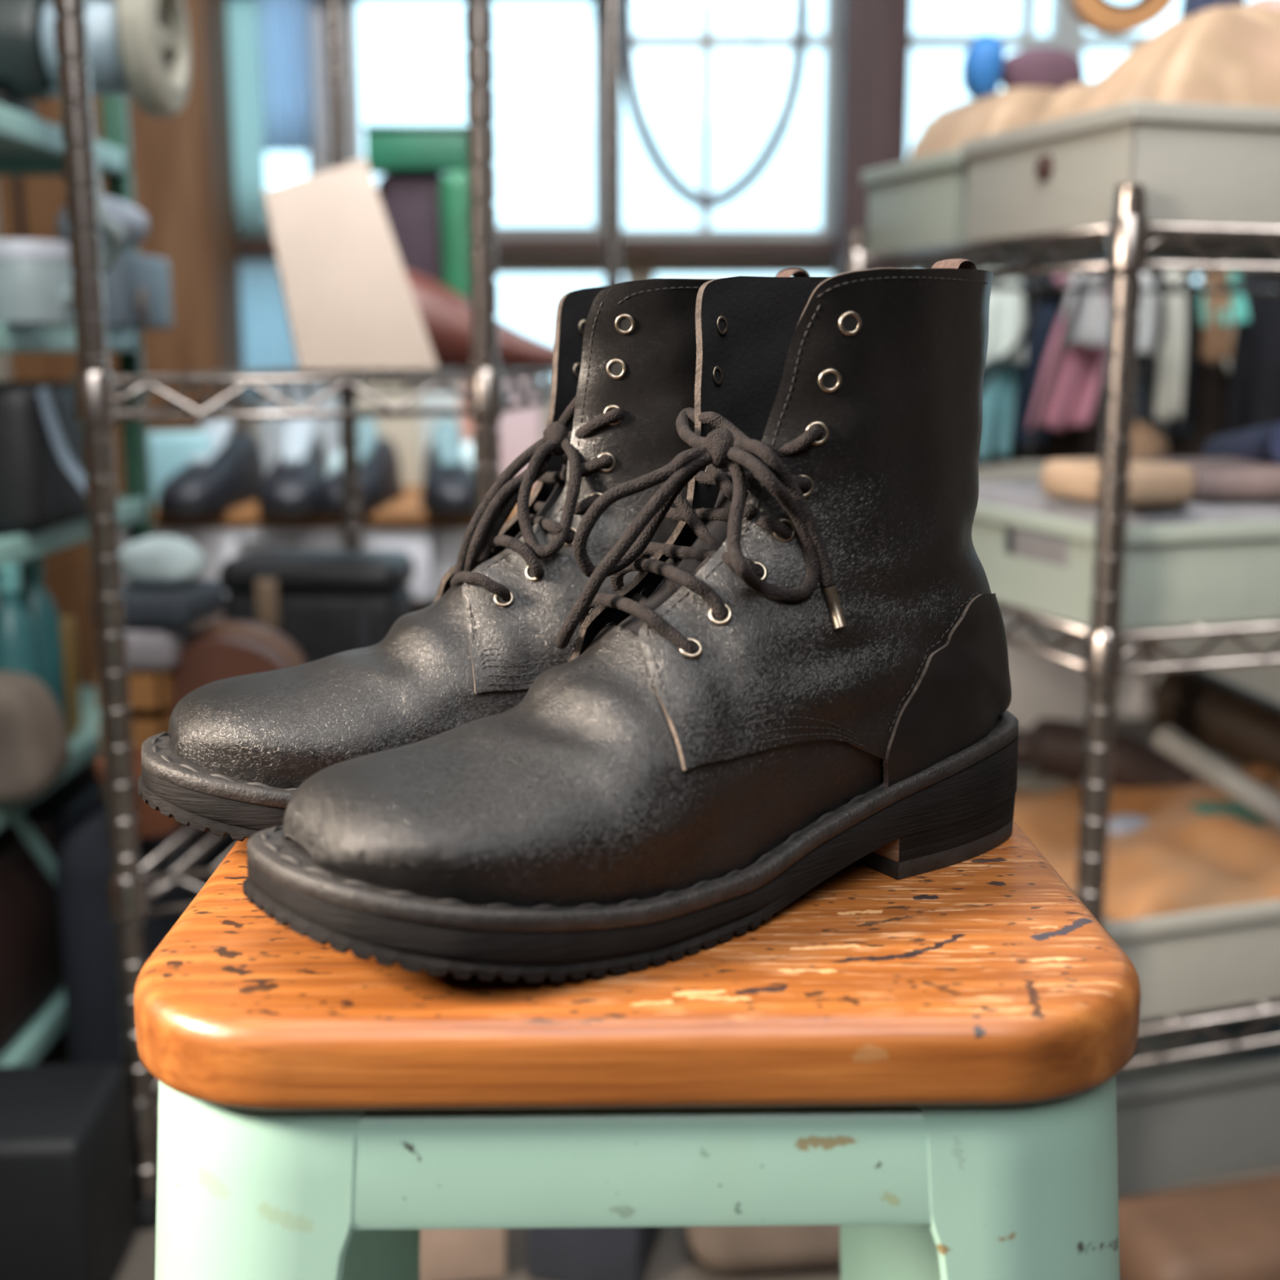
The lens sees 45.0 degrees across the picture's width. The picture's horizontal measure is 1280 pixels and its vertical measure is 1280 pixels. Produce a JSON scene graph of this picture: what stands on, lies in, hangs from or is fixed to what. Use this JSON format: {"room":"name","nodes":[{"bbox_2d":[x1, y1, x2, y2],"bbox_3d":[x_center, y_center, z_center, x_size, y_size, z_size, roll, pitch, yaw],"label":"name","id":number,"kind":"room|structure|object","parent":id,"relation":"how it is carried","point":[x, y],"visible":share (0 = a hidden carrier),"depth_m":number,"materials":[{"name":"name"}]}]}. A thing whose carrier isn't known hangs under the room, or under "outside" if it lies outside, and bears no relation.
{"room":"thrift store","nodes":[
{"label":"thrift store","id":0,"kind":"room"},
{"bbox_2d":[0,236,1279,718],"bbox_3d":[0.275,-1.168,3.147,4.250,2.700,0.120,0,11,0],"label":"wall","id":1,"kind":"structure","parent":0,"point":[1264,680],"depth_m":3.31,"materials":[{"name":"beige paint"}]},
{"bbox_2d":[226,0,268,235],"bbox_3d":[-0.791,-1.342,2.987,0.097,1.085,0.016,0,11,0],"label":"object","id":2,"kind":"object","parent":1,"relation":"hanging from","point":[242,15],"visible":0.66,"depth_m":3.04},
{"bbox_2d":[238,260,297,398],"bbox_3d":[-0.756,-0.625,3.124,0.152,0.275,0.016,0,11,0],"label":"window pane","id":3,"kind":"object","parent":1,"relation":"hanging from","point":[267,339],"visible":0.42,"depth_m":3.12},
{"bbox_2d":[257,0,315,152],"bbox_3d":[-0.684,-1.412,2.938,0.100,0.930,0.026,0,11,0],"label":"curtain","id":4,"kind":"object","parent":1,"relation":"hanging from","point":[285,42],"visible":1,"depth_m":3.00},
{"bbox_2d":[307,0,362,176],"bbox_3d":[-0.612,-1.127,3.073,0.100,0.640,0.060,0,11,0],"label":"trim","id":5,"kind":"structure","parent":1,"relation":"attached to","point":[318,162],"depth_m":3.05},
{"bbox_2d":[496,1,604,238],"bbox_3d":[-0.344,-1.358,3.090,0.563,1.093,0.050,0,11,0],"label":"window","id":6,"kind":"structure","parent":1,"relation":"in","point":[596,231],"depth_m":3.15,"materials":[{"name":"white glass"}]},
{"bbox_2d":[497,258,639,397],"bbox_3d":[-0.312,-0.644,3.227,0.625,0.293,0.050,0,11,0],"label":"window","id":7,"kind":"structure","parent":1,"relation":"in","point":[630,267],"depth_m":3.18,"materials":[{"name":"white glass"}]},
{"bbox_2d":[237,238,1018,258],"bbox_3d":[0.525,-0.791,3.127,2.950,0.034,0.100,0,11,0],"label":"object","id":8,"kind":"structure","parent":1,"relation":"attached to","point":[248,248],"depth_m":3.08,"materials":[{"name":"brown wood"}]},
{"bbox_2d":[619,0,839,238],"bbox_3d":[0.169,-1.358,3.090,0.462,1.093,0.050,0,11,0],"label":"window","id":9,"kind":"structure","parent":1,"relation":"in","point":[706,42],"depth_m":3.13,"materials":[{"name":"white glass"}]},
{"bbox_2d":[640,258,933,279],"bbox_3d":[0.310,-0.644,3.227,0.620,0.293,0.050,0,11,0],"label":"window","id":10,"kind":"structure","parent":1,"relation":"in","point":[649,268],"depth_m":3.18,"materials":[{"name":"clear glass"}]},
{"bbox_2d":[832,0,911,275],"bbox_3d":[0.443,-1.126,2.931,0.122,2.700,0.120,0,11,0],"label":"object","id":11,"kind":"structure","parent":1,"relation":"attached to","point":[874,36],"depth_m":2.90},
{"bbox_2d":[910,0,1071,51],"bbox_3d":[0.630,-1.358,3.090,0.460,1.093,0.050,0,11,0],"label":"window","id":12,"kind":"structure","parent":1,"relation":"in","point":[1060,17],"depth_m":3.10,"materials":[{"name":"clear glass"}]},
{"bbox_2d":[974,258,1243,373],"bbox_3d":[0.935,-0.644,3.227,0.630,0.293,0.050,0,11,0],"label":"window","id":13,"kind":"structure","parent":1,"relation":"in","point":[984,267],"depth_m":3.18,"materials":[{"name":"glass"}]},
{"bbox_2d":[1069,12,1152,66],"bbox_3d":[1.130,-1.358,3.090,0.540,1.093,0.050,0,11,0],"label":"window","id":14,"kind":"structure","parent":1,"relation":"in","point":[1078,41],"depth_m":3.10,"materials":[{"name":"clear glass"}]},
{"bbox_2d":[34,718,1279,1279],"bbox_3d":[0.275,0.740,0.625,4.450,0.100,5.950,0,11,0],"label":"floor","id":15,"kind":"structure","parent":0,"point":[672,1258],"depth_m":1.38,"materials":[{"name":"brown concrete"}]},
{"bbox_2d":[0,1063,137,1279],"bbox_3d":[-0.575,0.471,1.312,0.250,0.170,0.150,-1,11,-3],"label":"storage box","id":16,"kind":"object","parent":15,"relation":"on","point":[68,1207],"visible":1,"depth_m":1.26,"materials":[{"name":"plastic"}]},
{"bbox_2d":[0,94,154,1066],"bbox_3d":[-0.849,-0.007,1.679,0.465,1.257,0.622,0,11,0],"label":"shelving rack","id":17,"kind":"object","parent":15,"relation":"on","point":[30,145],"visible":0.42,"depth_m":1.74,"materials":[{"name":"metal"}]},
{"bbox_2d":[0,564,42,682],"bbox_3d":[-0.621,0.038,1.534,0.050,0.224,0.050,0,11,0],"label":"bottle","id":18,"kind":"object","parent":17,"relation":"on","point":[20,649],"visible":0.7,"depth_m":1.51,"materials":[{"name":"teal plastic"}]},
{"bbox_2d":[0,817,63,1054],"bbox_3d":[-0.735,0.310,1.586,0.200,0.196,0.240,0,11,0],"label":"storage box","id":19,"kind":"object","parent":17,"relation":"on","point":[31,964],"visible":0.87,"depth_m":1.60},
{"bbox_2d":[0,671,70,804],"bbox_3d":[-0.630,0.092,1.480,0.136,0.124,0.106,0,11,0],"label":"roll","id":20,"kind":"object","parent":17,"relation":"on","point":[35,748],"visible":1,"depth_m":1.47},
{"bbox_2d":[0,239,74,326],"bbox_3d":[-0.610,-0.355,1.541,0.086,0.083,0.086,0,11,0],"label":"storage box","id":21,"kind":"object","parent":17,"relation":"on","point":[34,274],"visible":0.91,"depth_m":1.51,"materials":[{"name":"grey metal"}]},
{"bbox_2d":[18,555,69,739],"bbox_3d":[-0.643,0.015,1.652,0.050,0.224,0.050,0,11,0],"label":"bottle","id":22,"kind":"object","parent":17,"relation":"on","point":[36,601],"visible":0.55,"depth_m":1.63,"materials":[{"name":"teal plastic"}]},
{"bbox_2d":[0,381,89,535],"bbox_3d":[-0.653,-0.197,1.642,0.197,0.150,0.220,0,11,0],"label":"shoulder bag","id":23,"kind":"object","parent":17,"relation":"on","point":[42,475],"visible":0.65,"depth_m":1.55,"materials":[{"name":"leather"}]},
{"bbox_2d":[22,755,106,861],"bbox_3d":[-0.730,0.260,1.862,0.190,0.190,0.240,0,11,0],"label":"storage box","id":24,"kind":"object","parent":17,"relation":"on","point":[78,798],"visible":0.17,"depth_m":1.77,"materials":[{"name":"plastic"}]},
{"bbox_2d":[60,616,81,737],"bbox_3d":[-0.670,0.042,1.759,0.050,0.130,0.060,-2,11,-11],"label":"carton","id":25,"kind":"object","parent":17,"relation":"on","point":[68,623],"visible":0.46,"depth_m":1.75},
{"bbox_2d":[61,17,125,312],"bbox_3d":[-0.527,-0.464,1.469,0.059,0.313,0.159,-7,13,-33],"label":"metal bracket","id":26,"kind":"object","parent":17,"relation":"on","point":[113,247],"visible":0.38,"depth_m":1.48,"materials":[{"name":"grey metal"}]},
{"bbox_2d":[0,0,191,117],"bbox_3d":[-0.685,-0.613,1.573,0.420,0.158,0.156,0,11,0],"label":"roll","id":27,"kind":"object","parent":17,"relation":"on","point":[140,48],"visible":0.79,"depth_m":1.54,"materials":[{"name":"grey metal"}]},
{"bbox_2d":[71,251,173,329],"bbox_3d":[-0.675,-0.404,1.796,0.210,0.084,0.180,0,11,0],"label":"storage box","id":28,"kind":"object","parent":17,"relation":"on","point":[123,282],"visible":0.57,"depth_m":1.75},
{"bbox_2d":[55,195,148,251],"bbox_3d":[-0.615,-0.474,1.760,0.088,0.061,0.106,0,11,0],"label":"rag","id":29,"kind":"object","parent":28,"relation":"on","point":[134,223],"visible":0.35,"depth_m":1.74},
{"bbox_2d":[0,0,246,686],"bbox_3d":[-0.995,-0.873,2.936,0.396,2.200,0.225,0,11,0],"label":"wall","id":30,"kind":"structure","parent":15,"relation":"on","point":[183,163],"depth_m":2.89,"materials":[{"name":"brown wood"}]},
{"bbox_2d":[55,806,237,1082],"bbox_3d":[-0.527,0.311,1.750,0.115,0.320,0.420,0,11,2],"label":"duffel bag","id":31,"kind":"object","parent":15,"relation":"on","point":[90,959],"visible":0.16,"depth_m":1.54,"materials":[{"name":"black fabric"}]},
{"bbox_2d":[95,669,174,799],"bbox_3d":[-0.508,0.092,1.606,0.068,0.137,0.108,0,11,0],"label":"wooden crate","id":32,"kind":"object","parent":31,"relation":"on","point":[147,691],"visible":0.26,"depth_m":1.55,"materials":[{"name":"orange wood"}]},
{"bbox_2d":[123,625,191,672],"bbox_3d":[-0.506,0.004,1.589,0.075,0.044,0.110,-1,11,-6],"label":"folded cloth","id":33,"kind":"object","parent":32,"relation":"on","point":[148,651],"visible":0.4,"depth_m":1.54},
{"bbox_2d":[91,579,224,629],"bbox_3d":[-0.494,-0.038,1.591,0.100,0.036,0.120,1,11,6],"label":"folded cloth","id":34,"kind":"object","parent":33,"relation":"on","point":[179,606],"visible":0.7,"depth_m":1.54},
{"bbox_2d":[118,535,206,586],"bbox_3d":[-0.488,-0.083,1.586,0.081,0.049,0.066,0,11,0],"label":"roll","id":35,"kind":"object","parent":34,"relation":"on","point":[157,560],"visible":0.99,"depth_m":1.56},
{"bbox_2d":[117,484,536,611],"bbox_3d":[-0.320,0.017,2.711,1.040,0.548,0.562,0,11,0],"label":"bench","id":36,"kind":"object","parent":15,"relation":"on","point":[433,540],"visible":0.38,"depth_m":2.40,"materials":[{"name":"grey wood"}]},
{"bbox_2d":[147,431,213,508],"bbox_3d":[-0.728,-0.271,2.453,0.105,0.115,0.110,-2,11,-8],"label":"plastic box","id":37,"kind":"object","parent":36,"relation":"on","point":[170,451],"visible":0.34,"depth_m":2.40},
{"bbox_2d":[157,409,265,515],"bbox_3d":[-0.677,-0.289,2.459,0.106,0.149,0.302,1,11,7],"label":"shoe","id":38,"kind":"object","parent":36,"relation":"on","point":[234,477],"visible":0.83,"depth_m":2.40,"materials":[{"name":"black leather"}]},
{"bbox_2d":[257,418,328,515],"bbox_3d":[-0.544,-0.289,2.459,0.106,0.149,0.302,-1,11,-6],"label":"shoe","id":39,"kind":"object","parent":36,"relation":"on","point":[293,484],"visible":0.91,"depth_m":2.38,"materials":[{"name":"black leather"}]},
{"bbox_2d":[258,383,356,475],"bbox_3d":[-0.597,-0.377,2.819,0.172,0.185,0.070,0,11,0],"label":"carton","id":40,"kind":"object","parent":36,"relation":"on","point":[327,429],"visible":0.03,"depth_m":2.78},
{"bbox_2d":[320,417,403,513],"bbox_3d":[-0.445,-0.285,2.473,0.097,0.136,0.275,1,11,6],"label":"shoe","id":41,"kind":"object","parent":36,"relation":"on","point":[380,477],"visible":0.7,"depth_m":2.44,"materials":[{"name":"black leather"}]},
{"bbox_2d":[356,382,422,485],"bbox_3d":[-0.452,-0.384,2.818,0.112,0.200,0.070,0,11,0],"label":"carton","id":42,"kind":"object","parent":36,"relation":"on","point":[404,433],"visible":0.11,"depth_m":2.78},
{"bbox_2d":[419,382,459,484],"bbox_3d":[-0.359,-0.391,2.817,0.073,0.215,0.070,0,11,0],"label":"carton","id":43,"kind":"object","parent":36,"relation":"on","point":[429,400],"visible":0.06,"depth_m":2.78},
{"bbox_2d":[420,417,476,512],"bbox_3d":[-0.307,-0.286,2.475,0.097,0.136,0.275,-2,11,-11],"label":"shoe","id":44,"kind":"object","parent":36,"relation":"on","point":[448,480],"visible":0.92,"depth_m":2.41,"materials":[{"name":"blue leather"}]},
{"bbox_2d":[458,382,475,443],"bbox_3d":[-0.306,-0.394,2.816,0.043,0.220,0.070,0,11,0],"label":"carton","id":45,"kind":"object","parent":36,"relation":"on","point":[466,424],"visible":0.04,"depth_m":2.78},
{"bbox_2d":[497,376,542,485],"bbox_3d":[-0.218,-0.384,2.818,0.077,0.200,0.070,0,11,0],"label":"carton","id":46,"kind":"object","parent":36,"relation":"on","point":[521,428],"visible":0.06,"depth_m":2.78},
{"bbox_2d":[52,0,622,1228],"bbox_3d":[-0.264,-0.468,1.675,0.367,1.878,0.945,1,11,8],"label":"wire shelving rack","id":47,"kind":"object","parent":15,"relation":"on","point":[95,402],"visible":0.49,"depth_m":1.36,"materials":[{"name":"silver metal"}]},
{"bbox_2d":[94,746,180,837],"bbox_3d":[-0.478,0.148,1.494,0.088,0.070,0.088,0,11,0],"label":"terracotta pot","id":48,"kind":"object","parent":47,"relation":"on","point":[151,822],"visible":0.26,"depth_m":1.47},
{"bbox_2d":[136,620,306,719],"bbox_3d":[-0.439,0.069,1.642,0.170,0.170,0.120,-1,11,-6],"label":"roll","id":49,"kind":"object","parent":47,"relation":"on","point":[218,651],"visible":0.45,"depth_m":1.58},
{"bbox_2d":[218,548,414,662],"bbox_3d":[-0.399,-0.004,1.929,0.222,0.206,0.134,1,11,4],"label":"case","id":50,"kind":"object","parent":47,"relation":"on","point":[327,602],"visible":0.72,"depth_m":1.86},
{"bbox_2d":[263,157,438,372],"bbox_3d":[-0.321,-0.414,1.697,0.144,0.247,0.236,-4,12,-21],"label":"board","id":51,"kind":"object","parent":47,"relation":"on","point":[350,304],"visible":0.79,"depth_m":1.68,"materials":[{"name":"cardboard"}]},
{"bbox_2d":[376,173,444,283],"bbox_3d":[-0.286,-0.473,1.976,0.096,0.237,0.050,0,11,0],"label":"cloth bag","id":52,"kind":"object","parent":47,"relation":"on","point":[411,202],"visible":0.38,"depth_m":1.94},
{"bbox_2d":[363,124,470,174],"bbox_3d":[-0.273,-0.615,1.939,0.139,0.055,0.054,0,11,0],"label":"tin box","id":53,"kind":"object","parent":52,"relation":"on","point":[442,149],"visible":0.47,"depth_m":1.92,"materials":[{"name":"green paint"}]},
{"bbox_2d":[440,170,471,301],"bbox_3d":[-0.223,-0.463,1.927,0.048,0.235,0.050,0,11,0],"label":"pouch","id":54,"kind":"object","parent":47,"relation":"on","point":[455,203],"visible":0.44,"depth_m":1.90,"materials":[{"name":"green fabric"}]},
{"bbox_2d":[404,269,553,366],"bbox_3d":[-0.184,-0.393,1.880,0.215,0.117,0.160,0,11,0],"label":"leather hide","id":55,"kind":"object","parent":47,"relation":"on","point":[446,316],"visible":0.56,"depth_m":1.81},
{"bbox_2d":[419,1228,506,1279],"bbox_3d":[-0.159,0.492,1.331,0.085,0.120,0.030,-2,11,-8],"label":"box","id":56,"kind":"object","parent":15,"relation":"on","point":[445,1254],"visible":0.28,"depth_m":1.32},
{"bbox_2d":[527,1226,660,1279],"bbox_3d":[-0.037,0.475,1.369,0.100,0.140,0.120,2,11,11],"label":"storage box","id":57,"kind":"object","parent":15,"relation":"on","point":[612,1253],"visible":0.16,"depth_m":1.32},
{"bbox_2d":[133,820,1141,1279],"bbox_3d":[-0.002,0.377,0.635,0.368,0.610,0.370,0,11,-1],"label":"stool","id":58,"kind":"object","parent":15,"relation":"on","point":[924,1068],"visible":0.67,"depth_m":0.44,"materials":[{"name":"brown wood"}]},
{"bbox_2d":[137,268,809,841],"bbox_3d":[-0.053,-0.041,0.622,0.297,0.215,0.110,-5,12,-24],"label":"boot","id":59,"kind":"object","parent":58,"relation":"on","point":[233,756],"visible":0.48,"depth_m":0.58,"materials":[{"name":"black leather"}]},
{"bbox_2d":[242,258,1018,982],"bbox_3d":[0.016,-0.020,0.511,0.297,0.215,0.110,-6,12,-29],"label":"boot","id":60,"kind":"object","parent":58,"relation":"on","point":[808,680],"visible":1,"depth_m":0.50,"materials":[{"name":"black leather"}]},
{"bbox_2d":[684,1225,839,1272],"bbox_3d":[0.137,0.435,1.366,0.200,0.220,0.120,-1,11,-6],"label":"sack","id":61,"kind":"object","parent":15,"relation":"on","point":[723,1249],"visible":0.16,"depth_m":1.32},
{"bbox_2d":[843,184,1279,1068],"bbox_3d":[0.758,0.012,1.713,0.956,0.920,0.536,-3,11,-18],"label":"wire shelving rack","id":62,"kind":"object","parent":15,"relation":"on","point":[1126,242],"visible":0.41,"depth_m":1.33,"materials":[{"name":"silver metal"}]},
{"bbox_2d":[861,148,1274,262],"bbox_3d":[0.541,-0.471,1.701,0.556,0.090,0.212,-3,11,-18],"label":"storage bin","id":63,"kind":"object","parent":62,"relation":"on","point":[920,202],"visible":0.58,"depth_m":1.61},
{"bbox_2d":[907,86,1060,160],"bbox_3d":[0.543,-0.512,1.693,0.510,0.165,0.184,-3,11,-18],"label":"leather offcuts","id":64,"kind":"object","parent":63,"relation":"in","point":[1015,108],"visible":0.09,"depth_m":1.58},
{"bbox_2d":[961,33,1004,99],"bbox_3d":[0.359,-0.600,1.616,0.040,0.065,0.046,0,11,0],"label":"pouch","id":65,"kind":"object","parent":64,"relation":"on","point":[984,58],"visible":0.91,"depth_m":1.60,"materials":[{"name":"fabric"}]},
{"bbox_2d":[1000,47,1084,89],"bbox_3d":[0.419,-0.592,1.620,0.084,0.053,0.052,0,11,0],"label":"cloth","id":66,"kind":"object","parent":64,"relation":"on","point":[1038,67],"visible":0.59,"depth_m":1.60,"materials":[{"name":"fabric"}]},
{"bbox_2d":[960,100,1279,244],"bbox_3d":[0.642,-0.429,1.471,0.608,0.095,0.278,-3,11,-18],"label":"storage bin","id":67,"kind":"object","parent":62,"relation":"on","point":[1197,163],"visible":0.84,"depth_m":1.29,"materials":[{"name":"plastic"}]},
{"bbox_2d":[1031,4,1279,124],"bbox_3d":[0.640,-0.491,1.459,0.570,0.211,0.250,-3,11,-18],"label":"fabric","id":68,"kind":"object","parent":67,"relation":"in","point":[1229,55],"visible":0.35,"depth_m":1.32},
{"bbox_2d":[1065,0,1174,34],"bbox_3d":[0.447,-0.617,1.429,0.104,0.107,0.050,1,11,6],"label":"tape roll","id":69,"kind":"object","parent":68,"relation":"on","point":[1103,16],"visible":1,"depth_m":1.42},
{"bbox_2d":[1178,0,1245,18],"bbox_3d":[0.567,-0.635,1.528,0.066,0.124,0.030,0,11,0],"label":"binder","id":70,"kind":"object","parent":68,"relation":"on","point":[1188,7],"visible":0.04,"depth_m":1.51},
{"bbox_2d":[971,502,1279,629],"bbox_3d":[0.618,-0.106,1.611,0.606,0.090,0.432,-3,11,-18],"label":"storage bin","id":71,"kind":"object","parent":62,"relation":"on","point":[1191,574],"visible":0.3,"depth_m":1.36,"materials":[{"name":"plastic"}]},
{"bbox_2d":[977,480,1279,568],"bbox_3d":[0.536,-0.101,1.532,0.360,0.100,0.280,-3,11,-18],"label":"folded cloth","id":72,"kind":"object","parent":71,"relation":"in","point":[1026,495],"visible":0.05,"depth_m":1.41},
{"bbox_2d":[1040,457,1195,506],"bbox_3d":[0.427,-0.142,1.386,0.085,0.035,0.120,-5,12,-23],"label":"roll","id":73,"kind":"object","parent":72,"relation":"on","point":[1151,483],"visible":0.65,"depth_m":1.35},
{"bbox_2d":[1128,420,1169,458],"bbox_3d":[0.506,-0.192,1.574,0.063,0.063,0.063,0,11,0],"label":"twine ball","id":74,"kind":"object","parent":72,"relation":"on","point":[1148,442],"visible":0.38,"depth_m":1.55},
{"bbox_2d":[1130,456,1279,502],"bbox_3d":[0.576,-0.153,1.460,0.200,0.030,0.150,-2,11,-12],"label":"bundle","id":75,"kind":"object","parent":72,"relation":"on","point":[1229,478],"visible":0.49,"depth_m":1.38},
{"bbox_2d":[1202,422,1279,465],"bbox_3d":[0.603,-0.186,1.511,0.044,0.069,0.210,1,11,3],"label":"roll","id":76,"kind":"object","parent":72,"relation":"on","point":[1260,443],"visible":0.68,"depth_m":1.47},
{"bbox_2d":[1016,755,1279,1021],"bbox_3d":[0.653,0.246,1.707,0.642,0.100,0.462,-3,11,-18],"label":"storage bin","id":77,"kind":"object","parent":62,"relation":"on","point":[1193,962],"visible":0.19,"depth_m":1.43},
{"bbox_2d":[1002,617,1088,732],"bbox_3d":[0.483,0.053,1.945,0.176,0.176,0.119,-3,11,-17],"label":"bundle","id":78,"kind":"object","parent":77,"relation":"in","point":[1042,687],"visible":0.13,"depth_m":1.90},
{"bbox_2d":[1013,764,1279,922],"bbox_3d":[0.653,0.228,1.703,0.600,0.127,0.430,-3,11,-18],"label":"fabric","id":79,"kind":"object","parent":77,"relation":"in","point":[1184,860],"visible":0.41,"depth_m":1.57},
{"bbox_2d":[1017,718,1197,789],"bbox_3d":[0.529,0.146,1.808,0.234,0.104,0.068,3,11,15],"label":"roll","id":80,"kind":"object","parent":79,"relation":"on","point":[1052,747],"visible":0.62,"depth_m":1.78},
{"bbox_2d":[1107,813,1151,835],"bbox_3d":[0.518,0.201,1.647,0.050,0.020,0.040,-6,12,-28],"label":"tissue","id":81,"kind":"object","parent":79,"relation":"on","point":[1125,823],"visible":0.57,"depth_m":1.63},
{"bbox_2d":[1119,639,1157,719],"bbox_3d":[0.595,0.044,1.837,0.044,0.103,0.044,0,11,0],"label":"spool","id":82,"kind":"object","parent":79,"relation":"on","point":[1138,701],"visible":0.67,"depth_m":1.83,"materials":[{"name":"white plastic"}]},
{"bbox_2d":[1150,662,1279,773],"bbox_3d":[0.750,0.107,1.929,0.090,0.138,0.222,-9,14,-41],"label":"roll","id":83,"kind":"object","parent":79,"relation":"on","point":[1240,725],"visible":0.81,"depth_m":1.91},
{"bbox_2d":[1151,724,1279,828],"bbox_3d":[0.618,0.146,1.626,0.163,0.094,0.028,9,14,40],"label":"roll","id":84,"kind":"object","parent":79,"relation":"on","point":[1254,796],"visible":1,"depth_m":1.62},
{"bbox_2d":[1188,800,1266,826],"bbox_3d":[0.631,0.190,1.665,0.070,0.020,0.050,-2,11,-11],"label":"folded cloth","id":85,"kind":"object","parent":79,"relation":"on","point":[1234,808],"visible":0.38,"depth_m":1.65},
{"bbox_2d":[978,271,1200,462],"bbox_3d":[0.930,-0.081,2.265,0.970,0.896,0.360,0,11,0],"label":"hanging garments","id":86,"kind":"object","parent":15,"relation":"on","point":[1026,294],"depth_m":2.23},
{"bbox_2d":[985,270,1026,364],"bbox_3d":[0.507,-0.456,2.182,0.078,0.130,0.051,0,11,0],"label":"hanging cloth","id":87,"kind":"object","parent":86,"relation":"hanging from","point":[1007,320],"visible":0.49,"depth_m":2.17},
{"bbox_2d":[982,266,1039,389],"bbox_3d":[0.505,-0.425,2.143,0.089,0.181,0.030,0,11,0],"label":"leather strap","id":88,"kind":"object","parent":86,"relation":"hanging from","point":[1034,281],"visible":0.66,"depth_m":2.13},
{"bbox_2d":[1009,275,1060,448],"bbox_3d":[0.564,-0.400,2.213,0.066,0.250,0.051,0,11,0],"label":"hanging cloth","id":89,"kind":"object","parent":86,"relation":"hanging from","point":[1038,340],"visible":0.59,"depth_m":2.21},
{"bbox_2d":[1023,271,1088,457],"bbox_3d":[0.577,-0.383,2.137,0.082,0.261,0.027,-1,11,-8],"label":"leather strap","id":90,"kind":"object","parent":86,"relation":"hanging from","point":[1083,277],"visible":0.92,"depth_m":2.13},
{"bbox_2d":[1026,273,1111,431],"bbox_3d":[0.612,-0.409,2.191,0.124,0.223,0.051,0,11,0],"label":"hanging cloth","id":91,"kind":"object","parent":86,"relation":"hanging from","point":[1071,401],"visible":0.48,"depth_m":2.19,"materials":[{"name":"pink fabric"}]},
{"bbox_2d":[1063,271,1109,347],"bbox_3d":[0.620,-0.461,2.151,0.060,0.106,0.051,0,11,0],"label":"hanging cloth","id":92,"kind":"object","parent":86,"relation":"hanging from","point":[1089,326],"visible":0.77,"depth_m":2.14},
{"bbox_2d":[978,271,1228,466],"bbox_3d":[0.659,-0.391,2.245,0.386,0.279,0.051,0,11,0],"label":"cloth","id":93,"kind":"object","parent":86,"relation":"hanging from","point":[1210,380],"visible":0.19,"depth_m":2.25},
{"bbox_2d":[1133,270,1158,357],"bbox_3d":[0.708,-0.460,2.182,0.047,0.120,0.051,0,11,0],"label":"hanging cloth","id":94,"kind":"object","parent":86,"relation":"hanging from","point":[1148,314],"visible":0.46,"depth_m":2.17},
{"bbox_2d":[1135,270,1165,383],"bbox_3d":[0.699,-0.431,2.132,0.051,0.164,0.027,0,11,0],"label":"leather strap","id":95,"kind":"object","parent":86,"relation":"hanging from","point":[1149,363],"visible":0.73,"depth_m":2.12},
{"bbox_2d":[1154,270,1186,422],"bbox_3d":[0.747,-0.412,2.170,0.037,0.210,0.051,0,11,0],"label":"hanging cloth","id":96,"kind":"object","parent":86,"relation":"hanging from","point":[1172,353],"visible":0.86,"depth_m":2.16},
{"bbox_2d":[1200,271,1233,364],"bbox_3d":[0.794,-0.446,2.133,0.042,0.129,0.051,0,11,0],"label":"hanging cloth","id":97,"kind":"object","parent":86,"relation":"hanging from","point":[1216,338],"visible":0.89,"depth_m":2.12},
{"bbox_2d":[1198,271,1248,327],"bbox_3d":[0.804,-0.473,2.138,0.063,0.079,0.051,0,11,0],"label":"cloth","id":98,"kind":"object","parent":86,"relation":"hanging from","point":[1240,311],"visible":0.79,"depth_m":2.13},
{"bbox_2d":[1225,271,1279,433],"bbox_3d":[0.892,-0.362,2.180,0.131,0.312,0.051,0,11,0],"label":"hanging cloth","id":99,"kind":"object","parent":86,"relation":"hanging from","point":[1253,384],"visible":0.52,"depth_m":2.17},
{"bbox_2d":[1115,999,1279,1196],"bbox_3d":[0.653,0.420,1.724,0.652,0.115,0.412,-3,11,-18],"label":"storage bin","id":100,"kind":"object","parent":15,"relation":"on","point":[1184,1121],"visible":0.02,"depth_m":1.49,"materials":[{"name":"plastic"}]},
{"bbox_2d":[1118,1173,1279,1279],"bbox_3d":[0.510,0.520,1.321,0.220,0.070,0.130,-3,11,-14],"label":"cardboard box","id":101,"kind":"object","parent":15,"relation":"on","point":[1229,1230],"visible":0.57,"depth_m":1.29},
{"bbox_2d":[883,593,1011,787],"bbox_3d":[0.116,0.015,0.560,0.025,0.067,0.096,6,12,30],"label":"counter","id":102,"kind":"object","parent":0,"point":[963,687],"depth_m":0.54,"materials":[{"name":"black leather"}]},
{"bbox_3d":[0.275,-2.010,0.099,4.450,0.100,5.950,0,11,0],"label":"ceiling","id":103,"kind":"structure","parent":0,"visible":0},
{"bbox_2d":[619,0,808,208],"bbox_3d":[0.121,-1.565,2.501,0.325,1.677,0.023,0,11,0],"label":"hanging cable","id":104,"kind":"object","parent":103,"relation":"hanging from","point":[721,198],"visible":0.99,"depth_m":2.62,"materials":[{"name":"rubber"}]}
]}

